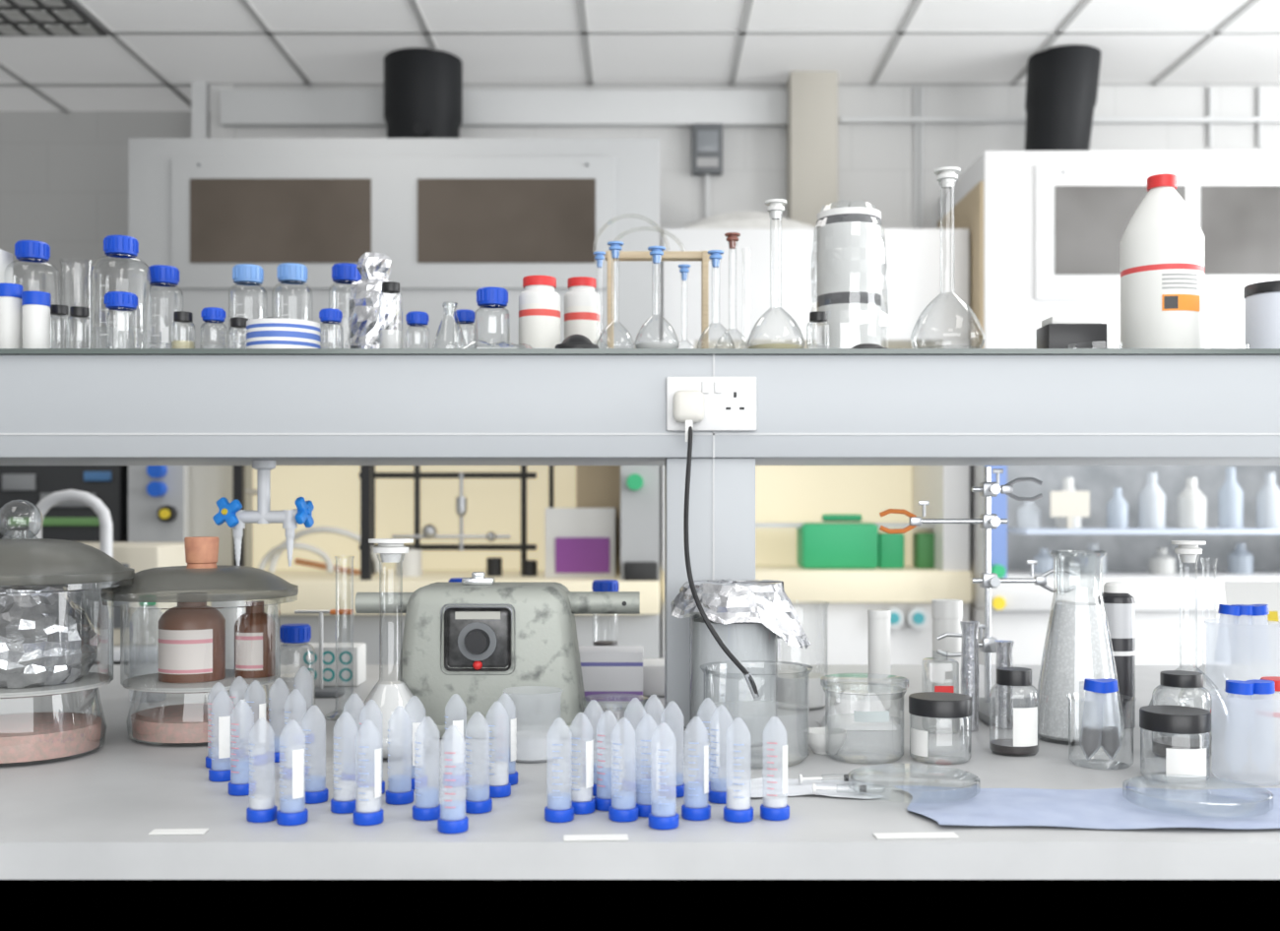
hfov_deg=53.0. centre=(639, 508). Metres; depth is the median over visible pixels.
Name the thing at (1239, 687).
tube
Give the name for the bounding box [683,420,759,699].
cable
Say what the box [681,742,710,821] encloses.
tube
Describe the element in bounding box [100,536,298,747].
desiccator
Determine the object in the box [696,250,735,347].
flask
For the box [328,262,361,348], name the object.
bottle
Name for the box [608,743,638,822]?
tube
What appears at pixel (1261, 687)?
tube
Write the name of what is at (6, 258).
carton
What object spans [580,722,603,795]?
tube
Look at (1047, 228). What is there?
fume hood
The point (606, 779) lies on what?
tube
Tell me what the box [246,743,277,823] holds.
tube
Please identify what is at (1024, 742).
jar
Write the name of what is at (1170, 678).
jar
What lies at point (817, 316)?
vial
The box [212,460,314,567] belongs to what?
tap
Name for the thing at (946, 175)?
flask
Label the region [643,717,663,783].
tube
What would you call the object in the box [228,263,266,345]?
bottle
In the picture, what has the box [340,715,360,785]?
tube
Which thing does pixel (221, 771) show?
tube
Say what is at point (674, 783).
tube
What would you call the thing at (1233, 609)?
cap
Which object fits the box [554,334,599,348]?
rubber bung
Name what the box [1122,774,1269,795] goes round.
petri dish
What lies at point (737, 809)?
tube
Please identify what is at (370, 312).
bottle
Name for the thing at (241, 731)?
tube
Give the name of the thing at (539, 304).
tub
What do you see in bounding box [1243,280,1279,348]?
tub
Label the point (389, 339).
vial
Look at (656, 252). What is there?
flask
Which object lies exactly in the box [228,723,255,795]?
tube
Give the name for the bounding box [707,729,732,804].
tube
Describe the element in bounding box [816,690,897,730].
bag
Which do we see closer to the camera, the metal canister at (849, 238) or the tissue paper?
the tissue paper
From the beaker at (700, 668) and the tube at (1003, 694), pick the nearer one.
the beaker at (700, 668)
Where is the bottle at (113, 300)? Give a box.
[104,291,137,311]
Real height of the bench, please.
1.518 m
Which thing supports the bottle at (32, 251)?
on the bench
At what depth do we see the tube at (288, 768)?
1.70 m
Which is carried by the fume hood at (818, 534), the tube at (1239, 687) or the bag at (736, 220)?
the bag at (736, 220)
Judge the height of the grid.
0.008 m
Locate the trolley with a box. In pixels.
[28,489,187,664]
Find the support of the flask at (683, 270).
on the bench
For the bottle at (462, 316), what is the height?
0.094 m
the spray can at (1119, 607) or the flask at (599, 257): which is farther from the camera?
the flask at (599, 257)
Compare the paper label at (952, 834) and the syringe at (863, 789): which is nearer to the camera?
the paper label at (952, 834)
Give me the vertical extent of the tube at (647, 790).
0.117 m
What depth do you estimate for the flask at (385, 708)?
1.84 m
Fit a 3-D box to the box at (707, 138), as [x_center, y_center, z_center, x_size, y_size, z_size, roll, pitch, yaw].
[0.285,-1.396,5.447,0.129,0.462,0.065,0,0,0]
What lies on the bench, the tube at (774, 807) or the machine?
the tube at (774, 807)
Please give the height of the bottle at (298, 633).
0.150 m
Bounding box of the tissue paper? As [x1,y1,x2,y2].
[892,785,1279,830]
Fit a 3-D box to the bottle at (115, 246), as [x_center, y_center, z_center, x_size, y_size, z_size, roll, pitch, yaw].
[-0.909,-0.366,2.250,0.100,0.214,0.100,0,0,0]
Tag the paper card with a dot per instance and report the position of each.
(1254, 641)
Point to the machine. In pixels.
(22, 487)
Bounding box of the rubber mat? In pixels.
[851,343,887,348]
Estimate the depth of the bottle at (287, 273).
2.36 m
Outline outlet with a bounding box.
[666,377,756,431]
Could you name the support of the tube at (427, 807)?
on the bench
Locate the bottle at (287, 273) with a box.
[271,262,307,317]
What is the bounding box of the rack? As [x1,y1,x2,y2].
[605,251,710,348]
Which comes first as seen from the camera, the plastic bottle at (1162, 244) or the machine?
the plastic bottle at (1162, 244)
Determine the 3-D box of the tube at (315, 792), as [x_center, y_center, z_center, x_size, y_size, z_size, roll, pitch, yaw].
[-0.400,0.301,1.577,0.034,0.117,0.034,0,0,-10]
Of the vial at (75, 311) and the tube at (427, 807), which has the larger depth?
the vial at (75, 311)
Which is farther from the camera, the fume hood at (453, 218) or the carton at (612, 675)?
the fume hood at (453, 218)
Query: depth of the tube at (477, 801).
1.51 m
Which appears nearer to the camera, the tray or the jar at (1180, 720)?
the jar at (1180, 720)
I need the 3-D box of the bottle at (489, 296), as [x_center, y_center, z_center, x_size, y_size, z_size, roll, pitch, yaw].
[-0.253,-0.317,2.200,0.060,0.116,0.060,0,0,0]
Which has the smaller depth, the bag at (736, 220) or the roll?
the roll
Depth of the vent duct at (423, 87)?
5.07 m
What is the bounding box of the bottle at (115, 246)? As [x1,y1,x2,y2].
[90,235,151,334]
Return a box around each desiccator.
[0,531,134,767]
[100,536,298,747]
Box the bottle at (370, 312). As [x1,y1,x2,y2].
[348,252,402,348]
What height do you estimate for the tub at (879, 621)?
0.177 m
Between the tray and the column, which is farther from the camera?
the column
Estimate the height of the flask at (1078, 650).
0.293 m
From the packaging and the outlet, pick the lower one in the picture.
the packaging
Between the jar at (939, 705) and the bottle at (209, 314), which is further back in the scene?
the bottle at (209, 314)
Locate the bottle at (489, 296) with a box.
[474,286,510,315]
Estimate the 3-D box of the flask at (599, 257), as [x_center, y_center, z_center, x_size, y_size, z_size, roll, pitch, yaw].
[-0.072,-0.358,2.300,0.048,0.198,0.048,0,0,0]
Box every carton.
[0,249,12,283]
[578,645,642,707]
[1036,316,1106,348]
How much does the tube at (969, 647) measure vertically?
0.175 m
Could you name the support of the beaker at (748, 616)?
on the bench
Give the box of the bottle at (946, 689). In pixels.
[922,657,959,734]
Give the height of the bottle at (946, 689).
0.130 m
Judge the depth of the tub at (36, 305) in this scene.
2.11 m
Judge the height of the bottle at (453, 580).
0.225 m
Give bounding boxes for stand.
[879,466,1077,726]
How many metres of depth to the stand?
2.25 m
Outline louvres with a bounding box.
[0,0,107,36]
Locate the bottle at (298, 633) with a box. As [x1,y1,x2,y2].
[275,623,315,710]
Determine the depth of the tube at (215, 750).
1.77 m
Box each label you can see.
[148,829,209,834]
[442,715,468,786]
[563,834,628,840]
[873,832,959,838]
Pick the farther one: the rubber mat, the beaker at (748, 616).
the rubber mat
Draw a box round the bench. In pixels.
[0,348,1279,930]
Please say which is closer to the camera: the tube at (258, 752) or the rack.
the tube at (258, 752)
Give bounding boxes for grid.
[0,0,1279,113]
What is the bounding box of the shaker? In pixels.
[354,572,639,738]
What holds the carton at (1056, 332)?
on the bench
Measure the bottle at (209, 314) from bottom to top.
0.075 m
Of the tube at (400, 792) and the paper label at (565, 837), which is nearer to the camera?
the paper label at (565, 837)
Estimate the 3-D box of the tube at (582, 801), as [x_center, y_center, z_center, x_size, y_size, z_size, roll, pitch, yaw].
[-0.070,0.301,1.522,0.034,0.117,0.034,0,0,-11]
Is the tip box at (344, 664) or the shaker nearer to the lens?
the shaker
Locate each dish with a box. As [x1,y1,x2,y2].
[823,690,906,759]
[860,764,980,790]
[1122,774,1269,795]
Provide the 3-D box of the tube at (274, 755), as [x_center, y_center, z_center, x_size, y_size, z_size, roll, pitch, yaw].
[-0.514,0.301,1.830,0.034,0.117,0.034,0,0,24]
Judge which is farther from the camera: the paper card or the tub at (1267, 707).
the paper card
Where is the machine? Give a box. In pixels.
[0,465,127,664]
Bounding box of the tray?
[642,658,664,697]
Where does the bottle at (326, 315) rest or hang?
on the bench
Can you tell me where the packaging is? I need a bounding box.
[732,777,884,799]
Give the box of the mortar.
[803,727,846,755]
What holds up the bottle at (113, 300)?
on the bench
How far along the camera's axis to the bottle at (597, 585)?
2.60 m
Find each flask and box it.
[346,538,434,759]
[593,251,605,267]
[597,241,633,339]
[634,246,679,348]
[678,263,690,280]
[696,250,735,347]
[714,232,747,346]
[747,198,804,348]
[909,166,984,347]
[1034,551,1125,742]
[1150,540,1231,740]
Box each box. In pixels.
[298,642,366,687]
[692,123,722,218]
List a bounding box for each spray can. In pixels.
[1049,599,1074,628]
[1095,581,1135,728]
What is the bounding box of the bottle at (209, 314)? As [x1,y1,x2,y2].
[200,307,225,322]
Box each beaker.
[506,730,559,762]
[670,578,810,746]
[700,667,812,755]
[775,672,827,709]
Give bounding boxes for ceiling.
[0,0,1279,111]
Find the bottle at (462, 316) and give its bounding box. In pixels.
[453,309,475,323]
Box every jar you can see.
[908,692,972,760]
[989,666,1038,756]
[1139,704,1211,777]
[1152,670,1212,759]
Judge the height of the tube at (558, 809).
0.117 m
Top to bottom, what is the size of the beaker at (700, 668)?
0.132 m
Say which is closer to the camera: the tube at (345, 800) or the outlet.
the tube at (345, 800)
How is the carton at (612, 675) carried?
on the bench
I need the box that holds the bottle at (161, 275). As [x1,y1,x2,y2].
[147,264,183,342]
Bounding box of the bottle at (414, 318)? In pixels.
[405,311,430,337]
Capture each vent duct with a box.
[384,48,462,137]
[1024,45,1101,150]
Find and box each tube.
[205,703,231,768]
[208,712,231,781]
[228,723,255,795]
[229,697,249,760]
[242,702,267,766]
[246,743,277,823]
[266,699,288,763]
[276,746,308,826]
[281,711,308,779]
[291,685,315,745]
[303,729,328,804]
[330,737,356,814]
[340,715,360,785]
[352,746,383,826]
[357,723,384,794]
[384,730,413,805]
[402,718,428,789]
[412,741,441,821]
[437,752,468,833]
[462,736,492,814]
[483,724,511,798]
[495,716,517,785]
[544,744,574,823]
[570,737,595,815]
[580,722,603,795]
[593,734,619,811]
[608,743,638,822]
[621,720,646,792]
[635,740,659,817]
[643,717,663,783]
[648,749,678,830]
[658,724,685,798]
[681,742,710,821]
[694,721,719,788]
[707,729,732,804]
[723,744,753,823]
[760,742,789,821]
[960,621,979,731]
[994,640,1014,729]
[1081,678,1108,758]
[1092,678,1119,758]
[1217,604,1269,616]
[1224,680,1254,695]
[1246,679,1275,695]
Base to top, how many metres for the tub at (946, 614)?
0.184 m
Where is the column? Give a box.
[786,71,837,227]
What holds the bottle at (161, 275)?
on the bench
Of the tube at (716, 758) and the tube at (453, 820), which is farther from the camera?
the tube at (716, 758)
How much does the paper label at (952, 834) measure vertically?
0.001 m
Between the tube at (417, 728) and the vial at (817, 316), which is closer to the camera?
the tube at (417, 728)
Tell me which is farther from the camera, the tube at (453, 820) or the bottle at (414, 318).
the bottle at (414, 318)
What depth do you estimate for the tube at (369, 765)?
1.61 m
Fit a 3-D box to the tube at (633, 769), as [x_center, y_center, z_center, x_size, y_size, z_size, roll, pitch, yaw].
[-0.006,0.301,1.637,0.034,0.117,0.034,0,0,16]
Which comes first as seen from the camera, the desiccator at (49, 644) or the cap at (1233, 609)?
the desiccator at (49, 644)
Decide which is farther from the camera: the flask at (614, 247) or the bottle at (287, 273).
the bottle at (287, 273)
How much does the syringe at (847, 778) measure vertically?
0.012 m
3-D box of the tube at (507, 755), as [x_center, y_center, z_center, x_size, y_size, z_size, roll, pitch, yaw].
[-0.176,0.301,1.678,0.034,0.117,0.034,0,0,-19]
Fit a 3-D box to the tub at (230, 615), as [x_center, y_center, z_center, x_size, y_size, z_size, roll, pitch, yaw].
[-0.785,0.263,2.450,0.062,0.193,0.062,0,0,0]
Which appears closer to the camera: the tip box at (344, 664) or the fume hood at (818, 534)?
the tip box at (344, 664)
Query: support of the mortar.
on the bench
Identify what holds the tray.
on the bench
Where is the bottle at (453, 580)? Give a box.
[448,577,462,582]
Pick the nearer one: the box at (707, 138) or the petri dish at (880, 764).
the petri dish at (880, 764)
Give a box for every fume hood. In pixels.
[128,137,659,664]
[660,228,971,664]
[937,150,1279,664]
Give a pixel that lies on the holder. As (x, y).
(319, 692)
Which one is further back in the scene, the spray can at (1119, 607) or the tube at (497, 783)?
the spray can at (1119, 607)
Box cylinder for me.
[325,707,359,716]
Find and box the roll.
[246,318,320,348]
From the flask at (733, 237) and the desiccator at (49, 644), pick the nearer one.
the desiccator at (49, 644)
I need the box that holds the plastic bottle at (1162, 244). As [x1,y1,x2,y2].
[1120,173,1204,348]
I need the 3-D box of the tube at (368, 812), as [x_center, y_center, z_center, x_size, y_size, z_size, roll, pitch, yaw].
[-0.310,0.301,1.468,0.034,0.117,0.034,0,0,-25]
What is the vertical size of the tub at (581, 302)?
0.162 m
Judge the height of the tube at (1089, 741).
0.113 m
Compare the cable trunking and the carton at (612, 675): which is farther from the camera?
the cable trunking
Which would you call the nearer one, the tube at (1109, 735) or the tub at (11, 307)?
the tube at (1109, 735)
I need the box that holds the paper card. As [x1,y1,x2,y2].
[1223,581,1279,700]
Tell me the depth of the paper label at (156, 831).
1.42 m
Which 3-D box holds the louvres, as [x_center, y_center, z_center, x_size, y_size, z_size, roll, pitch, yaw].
[-2.310,-1.793,4.580,0.580,0.030,0.580,0,0,0]
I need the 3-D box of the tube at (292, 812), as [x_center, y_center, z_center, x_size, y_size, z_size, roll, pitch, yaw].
[-0.397,0.301,1.468,0.034,0.117,0.034,0,0,0]
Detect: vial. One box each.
[50,304,68,316]
[69,306,92,321]
[171,311,195,348]
[230,317,248,328]
[379,281,401,348]
[809,311,830,326]
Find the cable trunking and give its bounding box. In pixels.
[192,80,1279,228]
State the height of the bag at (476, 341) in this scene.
0.018 m
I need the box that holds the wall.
[0,84,1279,658]
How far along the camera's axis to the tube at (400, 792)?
1.56 m
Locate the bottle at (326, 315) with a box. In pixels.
[319,308,342,323]
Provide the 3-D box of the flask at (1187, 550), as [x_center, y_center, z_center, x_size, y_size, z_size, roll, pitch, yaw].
[0.862,0.206,2.020,0.125,0.307,0.125,0,0,0]
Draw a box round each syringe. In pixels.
[798,773,881,783]
[812,783,866,793]
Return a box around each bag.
[459,340,533,348]
[683,211,817,228]
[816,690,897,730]
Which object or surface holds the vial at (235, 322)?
on the bench
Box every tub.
[0,282,23,348]
[21,290,51,348]
[211,600,245,699]
[518,275,560,348]
[564,276,599,346]
[867,609,891,709]
[931,599,962,694]
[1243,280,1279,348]
[1255,676,1279,748]
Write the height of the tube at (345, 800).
0.117 m
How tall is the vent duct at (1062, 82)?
0.480 m
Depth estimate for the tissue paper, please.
1.53 m
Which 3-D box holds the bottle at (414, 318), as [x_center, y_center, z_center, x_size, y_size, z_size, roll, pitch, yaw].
[-0.381,-0.296,2.200,0.042,0.076,0.042,0,0,0]
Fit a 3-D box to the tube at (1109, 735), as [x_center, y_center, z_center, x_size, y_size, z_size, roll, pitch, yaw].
[0.653,0.297,1.800,0.040,0.113,0.034,0,0,0]
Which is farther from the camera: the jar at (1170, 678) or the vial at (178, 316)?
the vial at (178, 316)
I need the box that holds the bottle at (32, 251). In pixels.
[13,240,58,270]
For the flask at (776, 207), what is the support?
on the bench
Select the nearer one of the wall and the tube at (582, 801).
the tube at (582, 801)
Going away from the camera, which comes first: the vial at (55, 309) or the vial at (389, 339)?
the vial at (389, 339)
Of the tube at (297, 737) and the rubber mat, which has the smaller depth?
the tube at (297, 737)
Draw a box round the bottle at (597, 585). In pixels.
[591,579,619,645]
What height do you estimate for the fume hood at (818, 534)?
2.326 m
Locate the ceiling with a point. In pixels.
(179, 58)
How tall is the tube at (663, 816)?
0.117 m
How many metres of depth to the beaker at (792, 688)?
2.28 m
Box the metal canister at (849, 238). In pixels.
[811,206,885,348]
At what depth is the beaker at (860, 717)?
1.79 m
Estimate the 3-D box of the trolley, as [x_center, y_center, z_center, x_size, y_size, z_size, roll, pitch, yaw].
[-1.578,0.605,3.739,0.630,1.310,0.609,0,0,0]
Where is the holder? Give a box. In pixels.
[294,609,353,698]

